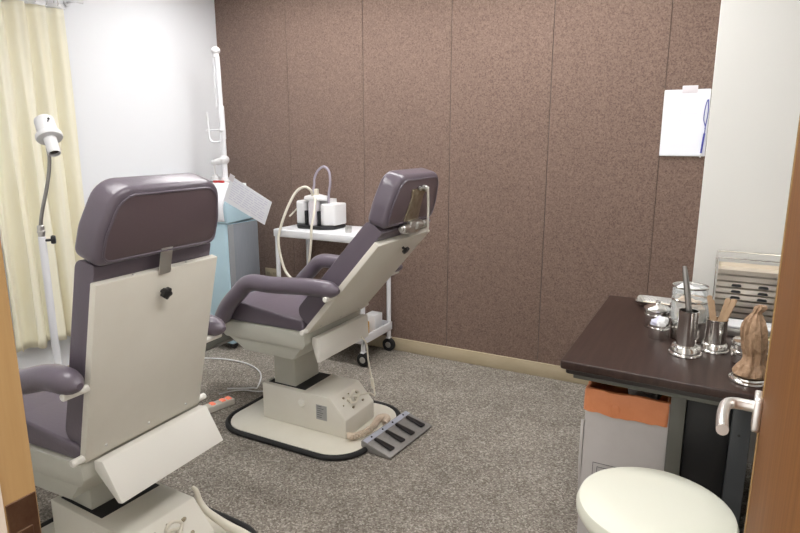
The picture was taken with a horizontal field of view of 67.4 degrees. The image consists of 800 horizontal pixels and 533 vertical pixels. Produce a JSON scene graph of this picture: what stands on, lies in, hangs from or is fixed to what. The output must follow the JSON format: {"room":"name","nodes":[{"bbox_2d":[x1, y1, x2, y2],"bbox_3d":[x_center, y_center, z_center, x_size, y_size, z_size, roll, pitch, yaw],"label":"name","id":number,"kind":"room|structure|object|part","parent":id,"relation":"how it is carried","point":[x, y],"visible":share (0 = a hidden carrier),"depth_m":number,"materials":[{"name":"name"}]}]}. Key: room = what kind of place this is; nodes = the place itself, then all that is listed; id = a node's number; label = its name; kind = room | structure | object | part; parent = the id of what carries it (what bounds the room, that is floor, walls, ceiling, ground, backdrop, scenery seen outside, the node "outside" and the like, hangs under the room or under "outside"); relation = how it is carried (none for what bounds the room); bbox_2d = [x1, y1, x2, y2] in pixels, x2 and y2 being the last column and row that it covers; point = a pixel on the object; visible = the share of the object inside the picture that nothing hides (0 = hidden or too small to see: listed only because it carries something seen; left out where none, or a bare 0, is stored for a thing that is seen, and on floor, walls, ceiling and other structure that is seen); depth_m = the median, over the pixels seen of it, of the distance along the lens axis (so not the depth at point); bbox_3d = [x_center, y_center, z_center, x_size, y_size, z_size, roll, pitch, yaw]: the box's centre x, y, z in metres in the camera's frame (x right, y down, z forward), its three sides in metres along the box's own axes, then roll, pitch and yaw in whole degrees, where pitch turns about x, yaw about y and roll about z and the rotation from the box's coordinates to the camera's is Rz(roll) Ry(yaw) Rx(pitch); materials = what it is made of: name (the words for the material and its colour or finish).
{"room":"medical treatment room","nodes":[
{"label":"medical treatment room","id":0,"kind":"room"},
{"bbox_2d":[0,0,222,368],"bbox_3d":[-2.073,-0.531,3.234,0.100,2.500,3.196,6,13,27],"label":"wall","id":1,"kind":"structure","parent":0,"point":[142,74],"depth_m":3.81,"materials":[{"name":"white paint"}]},
{"bbox_2d":[63,0,83,6],"bbox_3d":[-2.060,-1.369,2.872,0.094,0.044,1.120,6,13,27],"label":"rail","id":2,"kind":"object","parent":1,"relation":"attached to","point":[67,3],"visible":1,"depth_m":3.32,"materials":[{"name":"white metal"}]},
{"bbox_2d":[0,0,84,351],"bbox_3d":[-1.942,-0.478,3.214,0.080,1.870,0.496,6,13,27],"label":"curtain","id":3,"kind":"object","parent":2,"relation":"hanging from","point":[35,72],"visible":0.8,"depth_m":3.20,"materials":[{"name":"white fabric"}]},
{"bbox_2d":[35,343,752,532],"bbox_3d":[-0.458,1.097,1.820,4.570,0.100,4.711,6,13,27],"label":"floor","id":4,"kind":"structure","parent":0,"point":[499,453],"depth_m":2.65,"materials":[{"name":"grey carpet"}]},
{"bbox_2d":[34,114,62,364],"bbox_3d":[-1.565,0.095,2.669,0.290,1.508,0.290,6,13,27],"label":"lamp","id":5,"kind":"object","parent":4,"relation":"on","point":[47,134],"visible":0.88,"depth_m":2.62,"materials":[{"name":"white metal"}]},
{"bbox_3d":[-1.537,-0.117,2.638,0.046,0.040,0.038,-4,13,-17],"label":"clamp knob","id":6,"kind":"part","parent":5,"relation":"part of","materials":[{"name":"black plastic"}]},
{"bbox_2d":[19,173,256,532],"bbox_3d":[-1.067,0.333,2.047,1.171,1.300,0.686,7,14,30],"label":"chair","id":7,"kind":"object","parent":4,"relation":"on","point":[103,428],"visible":0.97,"depth_m":1.82,"materials":[{"name":"beige plastic"}]},
{"bbox_2d":[22,391,80,457],"bbox_3d":[-1.072,0.467,2.076,0.512,0.103,0.456,6,13,25],"label":"seat cushion","id":8,"kind":"object","parent":7,"relation":"on","point":[50,435],"depth_m":1.86,"materials":[{"name":"purple leather"}]},
{"bbox_3d":[-1.130,0.431,1.779,0.587,0.357,0.084,6,13,25],"label":"armrest","id":9,"kind":"part","parent":7,"relation":"part of","materials":[{"name":"leather"}]},
{"bbox_3d":[-0.896,0.348,1.675,0.023,0.023,0.106,6,13,25],"label":"pivot rod","id":10,"kind":"part","parent":7,"relation":"part of","materials":[{"name":"white ceramic"}]},
{"bbox_3d":[-0.937,0.567,1.765,0.023,0.023,0.066,6,13,25],"label":"pivot rod","id":11,"kind":"part","parent":7,"relation":"part of","materials":[{"name":"white plastic"}]},
{"bbox_3d":[-0.929,0.981,2.065,0.760,0.018,0.570,7,14,30],"label":"plate","id":12,"kind":"part","parent":7,"relation":"part of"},
{"bbox_2d":[66,243,210,445],"bbox_3d":[-0.815,0.221,1.896,0.206,0.580,0.438,6,13,25],"label":"backrest","id":13,"kind":"object","parent":7,"relation":"on","point":[139,338],"depth_m":1.80,"materials":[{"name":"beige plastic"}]},
{"bbox_3d":[-0.778,0.270,1.888,0.157,0.558,0.458,6,13,25],"label":"panel","id":14,"kind":"part","parent":7,"relation":"part of","materials":[{"name":"beige plastic"}]},
{"bbox_3d":[-0.672,-0.132,1.736,0.064,0.177,0.410,6,13,25],"label":"headrest panel","id":15,"kind":"part","parent":7,"relation":"part of","materials":[{"name":"purple leather"}]},
{"bbox_3d":[-0.708,0.081,1.813,0.033,0.037,0.038,7,14,30],"label":"star knob","id":16,"kind":"part","parent":7,"relation":"part of","materials":[{"name":"black plastic"}]},
{"bbox_3d":[-0.732,0.480,2.175,0.023,0.023,0.066,6,13,25],"label":"pivot rod","id":17,"kind":"part","parent":7,"relation":"part of","materials":[{"name":"white ceramic"}]},
{"bbox_3d":[-0.673,0.254,2.120,0.023,0.023,0.106,6,13,25],"label":"pivot rod","id":18,"kind":"part","parent":7,"relation":"part of","materials":[{"name":"white plastic"}]},
{"bbox_3d":[-0.884,0.327,2.272,0.587,0.357,0.084,6,13,25],"label":"armrest","id":19,"kind":"part","parent":7,"relation":"part of","materials":[{"name":"purple leather"}]},
{"bbox_2d":[203,396,234,412],"bbox_3d":[-1.021,0.737,3.123,0.054,0.060,0.340,11,16,41],"label":"power strip","id":20,"kind":"object","parent":4,"relation":"on","point":[228,401],"visible":0.56,"depth_m":3.18,"materials":[{"name":"white plastic"}]},
{"bbox_2d":[191,486,250,532],"bbox_3d":[-0.580,0.897,2.099,0.414,0.158,0.078,10,15,39],"label":"hose","id":21,"kind":"object","parent":4,"relation":"on","point":[219,520],"visible":0.99,"depth_m":2.15,"materials":[{"name":"beige plastic"}]},
{"bbox_2d":[206,46,259,348],"bbox_3d":[-1.242,-0.451,4.067,0.456,1.998,0.312,6,13,27],"label":"medical equipment cart","id":22,"kind":"object","parent":4,"relation":"on","point":[234,244],"visible":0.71,"depth_m":3.99,"materials":[{"name":"blue metal"}]},
{"bbox_3d":[-1.240,-0.927,4.013,0.129,0.199,0.028,4,12,16],"label":"hook arm","id":23,"kind":"part","parent":22,"relation":"part of","materials":[{"name":"white ceramic"}]},
{"bbox_2d":[215,183,228,221],"bbox_3d":[-1.174,-0.415,3.918,0.170,0.248,0.135,6,13,27],"label":"sheet","id":24,"kind":"object","parent":22,"relation":"on","point":[221,189],"visible":0.48,"depth_m":3.86,"materials":[{"name":"white paper"}]},
{"bbox_3d":[-1.103,0.114,3.981,0.010,0.788,0.047,6,13,27],"label":"corner post","id":25,"kind":"part","parent":22,"relation":"part of","materials":[{"name":"white metal"}]},
{"bbox_3d":[-1.038,0.088,4.102,0.008,0.788,0.233,6,13,27],"label":"panel","id":26,"kind":"part","parent":22,"relation":"part of","materials":[{"name":"grey laminate"}]},
{"bbox_2d":[224,173,271,224],"bbox_3d":[-0.952,-0.420,3.731,0.393,0.309,0.003,6,13,27],"label":"notice sheet","id":27,"kind":"object","parent":22,"relation":"attached to","point":[240,196],"visible":1,"depth_m":3.73,"materials":[{"name":"white paper"}]},
{"bbox_2d":[204,357,261,388],"bbox_3d":[-1.063,0.630,3.719,0.284,0.022,0.781,-9,15,-38],"label":"cable","id":28,"kind":"object","parent":4,"relation":"on","point":[258,370],"visible":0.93,"depth_m":3.69,"materials":[{"name":"white plastic"}]},
{"bbox_2d":[219,389,262,394],"bbox_3d":[-0.785,0.698,3.328,0.424,0.053,0.119,3,12,14],"label":"cord","id":29,"kind":"object","parent":4,"relation":"on","point":[239,389],"visible":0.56,"depth_m":3.40,"materials":[{"name":"white plastic"}]},
{"bbox_2d":[205,168,437,460],"bbox_3d":[-0.464,0.155,2.944,1.330,1.278,0.644,6,13,27],"label":"chair","id":30,"kind":"object","parent":4,"relation":"on","point":[302,321],"visible":0.98,"depth_m":2.80,"materials":[{"name":"purple leather"}]},
{"bbox_3d":[-0.859,0.354,3.201,0.352,0.207,0.420,6,13,27],"label":"leg rest frame","id":31,"kind":"part","parent":30,"relation":"part of","materials":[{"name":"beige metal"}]},
{"bbox_2d":[231,291,306,330],"bbox_3d":[-0.549,0.182,2.996,0.512,0.103,0.456,6,13,27],"label":"seat cushion","id":32,"kind":"object","parent":30,"relation":"on","point":[263,311],"depth_m":2.82,"materials":[{"name":"purple leather"}]},
{"bbox_3d":[-0.563,0.171,2.678,0.699,0.287,0.084,6,13,27],"label":"armrest","id":33,"kind":"part","parent":30,"relation":"part of","materials":[{"name":"purple leather"}]},
{"bbox_3d":[-0.476,0.660,2.904,0.038,0.038,0.010,6,13,27],"label":"knob","id":34,"kind":"part","parent":30,"relation":"part of","materials":[{"name":"beige plastic"}]},
{"bbox_3d":[-0.415,0.287,2.667,0.023,0.023,0.080,6,13,27],"label":"pivot rod","id":35,"kind":"part","parent":30,"relation":"part of","materials":[{"name":"white plastic"}]},
{"bbox_3d":[-0.436,0.771,3.054,0.760,0.018,0.570,6,13,27],"label":"plate","id":36,"kind":"part","parent":30,"relation":"part of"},
{"bbox_3d":[-0.285,0.129,2.540,0.023,0.023,0.120,6,13,27],"label":"pivot rod","id":37,"kind":"part","parent":30,"relation":"part of","materials":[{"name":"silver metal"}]},
{"bbox_3d":[-0.300,0.069,3.161,0.699,0.287,0.084,6,13,27],"label":"armrest","id":38,"kind":"part","parent":30,"relation":"part of","materials":[{"name":"leather"}]},
{"bbox_2d":[299,218,429,324],"bbox_3d":[-0.155,-0.001,2.743,0.429,0.483,0.466,6,13,27],"label":"cushion","id":39,"kind":"object","parent":30,"relation":"on","point":[377,250],"depth_m":2.60,"materials":[{"name":"purple leather"}]},
{"bbox_3d":[-0.145,0.058,2.750,0.390,0.444,0.486,6,13,27],"label":"panel","id":40,"kind":"part","parent":30,"relation":"part of","materials":[{"name":"beige plastic"}]},
{"bbox_2d":[360,336,375,395],"bbox_3d":[-0.167,0.508,2.992,0.086,0.319,0.115,0,12,0],"label":"cord","id":41,"kind":"object","parent":30,"relation":"hanging from","point":[371,378],"visible":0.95,"depth_m":3.04,"materials":[{"name":"beige plastic"}]},
{"bbox_2d":[347,413,390,439],"bbox_3d":[-0.141,0.773,2.887,0.081,0.043,0.294,8,14,33],"label":"coiled cord","id":42,"kind":"object","parent":30,"relation":"on","point":[385,418],"visible":1,"depth_m":2.87,"materials":[{"name":"beige plastic"}]},
{"bbox_3d":[0.024,-0.072,2.688,0.034,0.036,0.037,6,13,27],"label":"star knob","id":43,"kind":"part","parent":30,"relation":"part of","materials":[{"name":"black plastic"}]},
{"bbox_3d":[0.067,-0.283,2.539,0.057,0.180,0.410,6,13,27],"label":"headrest panel","id":44,"kind":"part","parent":30,"relation":"part of","materials":[{"name":"grey plastic"}]},
{"bbox_3d":[0.121,-0.246,2.595,0.013,0.206,0.116,1,12,3],"label":"clamp lever","id":45,"kind":"part","parent":30,"relation":"part of","materials":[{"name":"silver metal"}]},
{"bbox_2d":[274,224,394,366],"bbox_3d":[-0.439,0.161,3.989,0.737,0.831,0.369,6,13,27],"label":"trolley","id":46,"kind":"object","parent":4,"relation":"on","point":[338,235],"visible":0.43,"depth_m":3.84,"materials":[{"name":"white metal"}]},
{"bbox_3d":[-0.802,0.136,3.991,0.029,0.690,0.029,6,13,27],"label":"leg","id":47,"kind":"part","parent":46,"relation":"part of","materials":[{"name":"white metal"}]},
{"bbox_3d":[-0.647,0.076,4.275,0.029,0.690,0.029,6,13,27],"label":"leg","id":48,"kind":"part","parent":46,"relation":"part of","materials":[{"name":"white metal"}]},
{"bbox_2d":[277,165,345,276],"bbox_3d":[-0.590,-0.288,3.912,0.370,0.733,0.346,6,13,27],"label":"suction machine","id":49,"kind":"object","parent":46,"relation":"on","point":[317,211],"visible":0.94,"depth_m":3.86,"materials":[{"name":"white plastic"}]},
{"bbox_2d":[308,201,319,225],"bbox_3d":[-0.556,-0.350,3.898,0.072,0.157,0.083,6,13,27],"label":"jar","id":50,"kind":"object","parent":49,"relation":"on","point":[311,203],"depth_m":3.87,"materials":[{"name":"white"}]},
{"bbox_3d":[-0.546,-0.469,3.911,0.170,0.069,0.146,6,13,27],"label":"lid","id":51,"kind":"part","parent":49,"relation":"part of","materials":[{"name":"white plastic"}]},
{"bbox_2d":[274,224,361,242],"bbox_3d":[-0.439,-0.221,3.908,0.685,0.050,0.365,6,13,27],"label":"tray","id":52,"kind":"object","parent":46,"relation":"on","point":[338,235],"depth_m":3.78,"materials":[{"name":"white metal"}]},
{"bbox_2d":[345,226,351,232],"bbox_3d":[-0.323,-0.230,3.742,0.044,0.035,0.044,6,13,27],"label":"metal cup","id":53,"kind":"object","parent":46,"relation":"on","point":[348,229],"visible":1,"depth_m":3.73,"materials":[{"name":"silver metal"}]},
{"bbox_3d":[-0.230,0.200,3.692,0.029,0.690,0.029,6,13,27],"label":"leg","id":54,"kind":"part","parent":46,"relation":"part of","materials":[{"name":"white metal"}]},
{"bbox_2d":[366,311,381,331],"bbox_3d":[-0.175,0.366,3.967,0.080,0.120,0.100,6,13,27],"label":"box","id":55,"kind":"object","parent":46,"relation":"on","point":[374,317],"visible":0.56,"depth_m":3.92,"materials":[{"name":"white plastic"}]},
{"bbox_2d":[356,320,391,344],"bbox_3d":[-0.439,0.395,4.038,0.685,0.055,0.365,6,13,27],"label":"shelf","id":56,"kind":"object","parent":46,"relation":"attached to","point":[386,326],"depth_m":3.89,"materials":[{"name":"white metal"}]},
{"bbox_3d":[-0.075,0.139,3.977,0.029,0.690,0.029,6,13,27],"label":"leg","id":57,"kind":"part","parent":46,"relation":"part of","materials":[{"name":"white metal"}]},
{"bbox_2d":[361,411,431,458],"bbox_3d":[-0.010,0.795,2.862,0.162,0.051,0.370,8,14,32],"label":"foot pedal","id":58,"kind":"object","parent":4,"relation":"on","point":[398,433],"visible":1,"depth_m":2.83,"materials":[{"name":"grey"}]},
{"bbox_2d":[577,381,670,532],"bbox_3d":[0.820,0.673,2.162,0.280,0.588,0.363,6,13,27],"label":"trash bin","id":59,"kind":"object","parent":4,"relation":"on","point":[619,428],"visible":0.56,"depth_m":1.99,"materials":[{"name":"grey plastic"}]},
{"bbox_2d":[628,388,661,399],"bbox_3d":[0.829,0.454,2.037,0.108,0.088,0.152,6,13,27],"label":"drawer handle","id":60,"kind":"object","parent":59,"relation":"in","point":[630,391],"visible":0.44,"depth_m":2.02,"materials":[{"name":"black"}]},
{"bbox_2d":[576,467,739,532],"bbox_3d":[0.681,0.845,1.647,0.402,0.456,0.402,6,13,27],"label":"stool","id":61,"kind":"object","parent":4,"relation":"on","point":[617,499],"visible":1,"depth_m":1.58,"materials":[{"name":"white leather"}]},
{"bbox_2d":[560,295,771,526],"bbox_3d":[1.308,0.628,2.105,1.308,0.700,0.995,6,13,27],"label":"desk","id":62,"kind":"object","parent":4,"relation":"on","point":[615,348],"visible":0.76,"depth_m":1.88,"materials":[{"name":"brown wood"}]},
{"bbox_3d":[1.311,0.321,2.041,1.283,0.018,0.971,6,13,27],"label":"edge trim","id":63,"kind":"part","parent":62,"relation":"part of","materials":[{"name":"black wood"}]},
{"bbox_2d":[635,295,674,306],"bbox_3d":[1.114,0.158,2.571,0.196,0.026,0.132,7,14,29],"label":"tray","id":64,"kind":"object","parent":62,"relation":"on","point":[642,300],"visible":0.47,"depth_m":2.62,"materials":[{"name":"silver metal"}]},
{"bbox_2d":[643,300,670,327],"bbox_3d":[0.977,0.178,2.280,0.097,0.106,0.097,6,13,27],"label":"steel pot","id":65,"kind":"object","parent":62,"relation":"on","point":[652,310],"visible":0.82,"depth_m":2.25,"materials":[{"name":"silver metal"}]},
{"bbox_3d":[0.977,0.146,2.274,0.097,0.040,0.097,6,13,27],"label":"lid","id":66,"kind":"part","parent":65,"relation":"part of","materials":[{"name":"silver metal"}]},
{"bbox_2d":[648,316,669,340],"bbox_3d":[0.932,0.218,2.158,0.074,0.079,0.074,6,13,27],"label":"steel pot","id":67,"kind":"object","parent":62,"relation":"on","point":[659,327],"visible":1,"depth_m":2.14,"materials":[{"name":"silver metal"}]},
{"bbox_3d":[1.045,0.631,2.252,0.044,0.634,0.760,6,13,27],"label":"leg panel","id":68,"kind":"part","parent":62,"relation":"part of","materials":[{"name":"grey metal"}]},
{"bbox_2d":[668,308,701,358],"bbox_3d":[0.950,0.218,1.986,0.104,0.150,0.104,6,13,27],"label":"stand","id":69,"kind":"object","parent":62,"relation":"on","point":[685,346],"visible":0.98,"depth_m":1.96,"materials":[{"name":"silver metal"}]},
{"bbox_2d":[682,266,691,312],"bbox_3d":[0.942,0.126,1.971,0.048,0.258,0.024,6,13,27],"label":"forceps","id":70,"kind":"object","parent":69,"relation":"in","point":[687,292],"visible":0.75,"depth_m":1.96,"materials":[{"name":"silver metal"}]},
{"bbox_2d":[669,294,707,342],"bbox_3d":[1.037,0.182,2.152,0.132,0.153,0.132,6,13,27],"label":"canister","id":71,"kind":"object","parent":62,"relation":"on","point":[680,302],"visible":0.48,"depth_m":2.13,"materials":[{"name":"clear glass"}]},
{"bbox_2d":[670,281,709,316],"bbox_3d":[1.107,0.145,2.300,0.132,0.163,0.132,6,13,27],"label":"canister","id":72,"kind":"object","parent":62,"relation":"on","point":[679,289],"visible":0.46,"depth_m":2.28,"materials":[{"name":"clear glass"}]},
{"bbox_2d":[699,316,728,354],"bbox_3d":[1.063,0.230,2.021,0.092,0.112,0.092,6,13,27],"label":"stand","id":73,"kind":"object","parent":62,"relation":"on","point":[714,342],"visible":0.93,"depth_m":1.99,"materials":[{"name":"silver metal"}]},
{"bbox_2d":[707,295,711,319],"bbox_3d":[1.052,0.173,2.023,0.044,0.152,0.003,6,13,27],"label":"wooden stick","id":74,"kind":"object","parent":73,"relation":"in","point":[709,297],"visible":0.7,"depth_m":2.02,"materials":[{"name":"brown wood"}]},
{"bbox_2d":[709,300,716,320],"bbox_3d":[1.052,0.180,2.010,0.042,0.143,0.003,2,12,8],"label":"wooden stick","id":75,"kind":"object","parent":73,"relation":"in","point":[712,302],"visible":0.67,"depth_m":2.00,"materials":[{"name":"brown wood"}]},
{"bbox_2d":[717,298,729,321],"bbox_3d":[1.068,0.178,1.999,0.044,0.152,0.004,7,14,31],"label":"wooden stick","id":76,"kind":"object","parent":73,"relation":"in","point":[727,300],"visible":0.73,"depth_m":1.99,"materials":[{"name":"brown wood"}]},
{"bbox_2d":[722,300,735,321],"bbox_3d":[1.076,0.181,1.994,0.061,0.148,0.004,11,16,41],"label":"wooden stick","id":77,"kind":"object","parent":73,"relation":"in","point":[732,303],"visible":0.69,"depth_m":1.98,"materials":[{"name":"brown wood"}]},
{"bbox_3d":[1.199,0.648,2.171,0.053,0.634,0.760,6,13,27],"label":"leg panel","id":78,"kind":"part","parent":62,"relation":"part of","materials":[{"name":"grey metal"}]},
{"bbox_2d":[728,372,763,387],"bbox_3d":[1.033,0.330,1.778,0.108,0.017,0.108,6,13,27],"label":"stand","id":79,"kind":"object","parent":62,"relation":"on","point":[734,378],"visible":0.48,"depth_m":1.74,"materials":[{"name":"silver metal"}]},
{"bbox_2d":[732,305,768,379],"bbox_3d":[1.036,0.216,1.751,0.096,0.211,0.098,-3,12,-15],"label":"bag","id":80,"kind":"object","parent":79,"relation":"on","point":[753,329],"visible":0.98,"depth_m":1.73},
{"bbox_2d":[712,250,780,299],"bbox_3d":[1.382,0.081,2.380,0.250,0.255,0.172,6,13,27],"label":"rack","id":81,"kind":"object","parent":62,"relation":"on","point":[717,253],"visible":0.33,"depth_m":2.37,"materials":[{"name":"silver metal"}]},
{"bbox_3d":[1.382,0.099,2.384,0.245,0.220,0.170,6,13,27],"label":"frame","id":82,"kind":"part","parent":81,"relation":"part of","materials":[{"name":"silver metal"}]},
{"bbox_2d":[714,300,772,315],"bbox_3d":[1.380,0.156,2.391,0.226,0.018,0.170,6,13,27],"label":"tray","id":83,"kind":"object","parent":81,"relation":"in","point":[743,309],"visible":0.26,"depth_m":2.33,"materials":[{"name":"silver metal"}]},
{"bbox_2d":[715,309,772,321],"bbox_3d":[1.380,0.180,2.396,0.226,0.018,0.170,6,13,27],"label":"tray","id":84,"kind":"object","parent":81,"relation":"in","point":[742,315],"visible":0.05,"depth_m":2.34,"materials":[{"name":"silver metal"}]},
{"bbox_2d":[715,291,773,309],"bbox_3d":[1.380,0.132,2.386,0.226,0.018,0.170,6,13,27],"label":"tray","id":85,"kind":"object","parent":81,"relation":"in","point":[744,303],"visible":0.22,"depth_m":2.35,"materials":[{"name":"silver metal"}]},
{"bbox_2d":[715,291,774,302],"bbox_3d":[1.379,0.108,2.380,0.226,0.018,0.173,6,13,27],"label":"tray","id":86,"kind":"object","parent":81,"relation":"in","point":[765,299],"visible":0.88,"depth_m":2.33,"materials":[{"name":"silver metal"}]},
{"bbox_2d":[716,282,775,296],"bbox_3d":[1.379,0.085,2.375,0.226,0.018,0.173,6,13,27],"label":"tray","id":87,"kind":"object","parent":81,"relation":"in","point":[758,292],"visible":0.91,"depth_m":2.33,"materials":[{"name":"silver metal"}]},
{"bbox_2d":[717,273,776,290],"bbox_3d":[1.379,0.061,2.370,0.226,0.018,0.173,6,13,27],"label":"tray","id":88,"kind":"object","parent":81,"relation":"in","point":[751,285],"visible":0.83,"depth_m":2.32,"materials":[{"name":"silver metal"}]},
{"bbox_2d":[717,273,777,284],"bbox_3d":[1.380,0.037,2.366,0.226,0.018,0.170,6,13,27],"label":"tray","id":89,"kind":"object","parent":81,"relation":"in","point":[732,277],"visible":0.44,"depth_m":2.32,"materials":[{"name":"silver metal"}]},
{"bbox_3d":[1.382,-0.023,2.358,0.250,0.041,0.172,6,13,27],"label":"frame","id":90,"kind":"part","parent":81,"relation":"part of","materials":[{"name":"silver metal"}]},
{"bbox_2d":[718,261,778,277],"bbox_3d":[1.380,0.013,2.361,0.226,0.018,0.170,6,13,27],"label":"tray","id":91,"kind":"object","parent":81,"relation":"in","point":[768,271],"visible":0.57,"depth_m":2.39,"materials":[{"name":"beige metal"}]},
{"bbox_2d":[730,336,768,363],"bbox_3d":[1.110,0.262,1.904,0.106,0.098,0.106,6,13,27],"label":"jar","id":92,"kind":"object","parent":62,"relation":"on","point":[736,351],"visible":0.18,"depth_m":1.90,"materials":[{"name":"silver metal"}]},
{"bbox_3d":[1.110,0.230,1.897,0.106,0.032,0.106,6,13,27],"label":"lid","id":93,"kind":"part","parent":92,"relation":"part of","materials":[{"name":"silver metal"}]},
{"bbox_2d":[727,318,771,336],"bbox_3d":[1.266,0.229,2.203,0.184,0.040,0.104,6,13,27],"label":"instrument case","id":94,"kind":"object","parent":62,"relation":"on","point":[734,325],"visible":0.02,"depth_m":2.18,"materials":[{"name":"silver metal"}]},
{"bbox_2d":[214,0,720,365],"bbox_3d":[0.139,-0.650,3.796,3.264,2.500,0.100,6,13,27],"label":"wall","id":95,"kind":"structure","parent":0,"point":[538,123],"depth_m":3.55,"materials":[{"name":"brown fabric"}]},
{"bbox_2d":[265,268,276,276],"bbox_3d":[-0.956,0.049,4.477,0.120,0.072,0.009,6,13,27],"label":"wall outlet","id":96,"kind":"object","parent":95,"relation":"attached to","point":[268,271],"visible":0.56,"depth_m":4.47,"materials":[{"name":"grey plastic"}]},
{"bbox_2d":[367,335,588,384],"bbox_3d":[0.110,0.539,3.999,3.234,0.088,0.012,6,13,27],"label":"baseboard","id":97,"kind":"structure","parent":95,"relation":"attached to","point":[551,371],"depth_m":3.78,"materials":[{"name":"beige wood"}]},
{"bbox_2d":[659,85,711,155],"bbox_3d":[1.428,-0.728,3.009,0.212,0.344,0.014,6,13,27],"label":"clipboard","id":98,"kind":"object","parent":95,"relation":"attached to","point":[682,128],"visible":1,"depth_m":3.01,"materials":[{"name":"white plastic"}]},
{"bbox_2d":[699,99,708,156],"bbox_3d":[1.504,-0.681,2.963,0.021,0.281,0.010,6,13,27],"label":"pen","id":99,"kind":"object","parent":98,"relation":"hanging from","point":[708,99],"visible":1,"depth_m":2.96,"materials":[{"name":"blue plastic"}]},
{"bbox_2d":[692,0,799,463],"bbox_3d":[1.927,-0.387,2.552,1.124,2.500,0.661,6,13,27],"label":"wall column","id":100,"kind":"structure","parent":0,"point":[754,115],"depth_m":2.42,"materials":[{"name":"white paint"}]},
{"bbox_3d":[-0.884,-0.010,0.769,4.570,2.500,0.130,6,13,27],"label":"wall","id":101,"kind":"structure","parent":0,"visible":0},
{"bbox_2d":[0,487,6,532],"bbox_3d":[-0.111,0.297,0.385,0.792,2.060,0.123,6,13,27],"label":"trim","id":102,"kind":"structure","parent":101,"relation":"attached to","point":[3,528],"depth_m":0.60,"materials":[{"name":"beige"}]},
{"bbox_2d":[0,239,41,532],"bbox_3d":[-0.073,0.282,0.454,0.792,2.060,0.035,6,13,27],"label":"trim","id":103,"kind":"structure","parent":101,"relation":"attached to","point":[17,484],"depth_m":0.60,"materials":[{"name":"brown wood"}]},
{"bbox_3d":[-0.390,0.307,0.632,0.004,0.138,0.030,6,13,27],"label":"strike plate","id":104,"kind":"part","parent":103,"relation":"part of","materials":[{"name":"brown metal"}]},
{"bbox_2d":[716,116,799,532],"bbox_3d":[0.354,0.264,0.605,0.091,2.008,0.600,7,14,30],"label":"door","id":105,"kind":"structure","parent":101,"relation":"in","point":[773,506],"depth_m":0.59,"materials":[{"name":"brown wood"}]},
{"bbox_3d":[0.450,0.200,0.804,0.045,0.019,0.100,7,14,30],"label":"lever","id":106,"kind":"part","parent":105,"relation":"part of","materials":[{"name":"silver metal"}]},
{"bbox_3d":[0.493,0.200,0.828,0.010,0.050,0.040,7,14,30],"label":"handle","id":107,"kind":"part","parent":105,"relation":"part of","materials":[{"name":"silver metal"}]}
]}

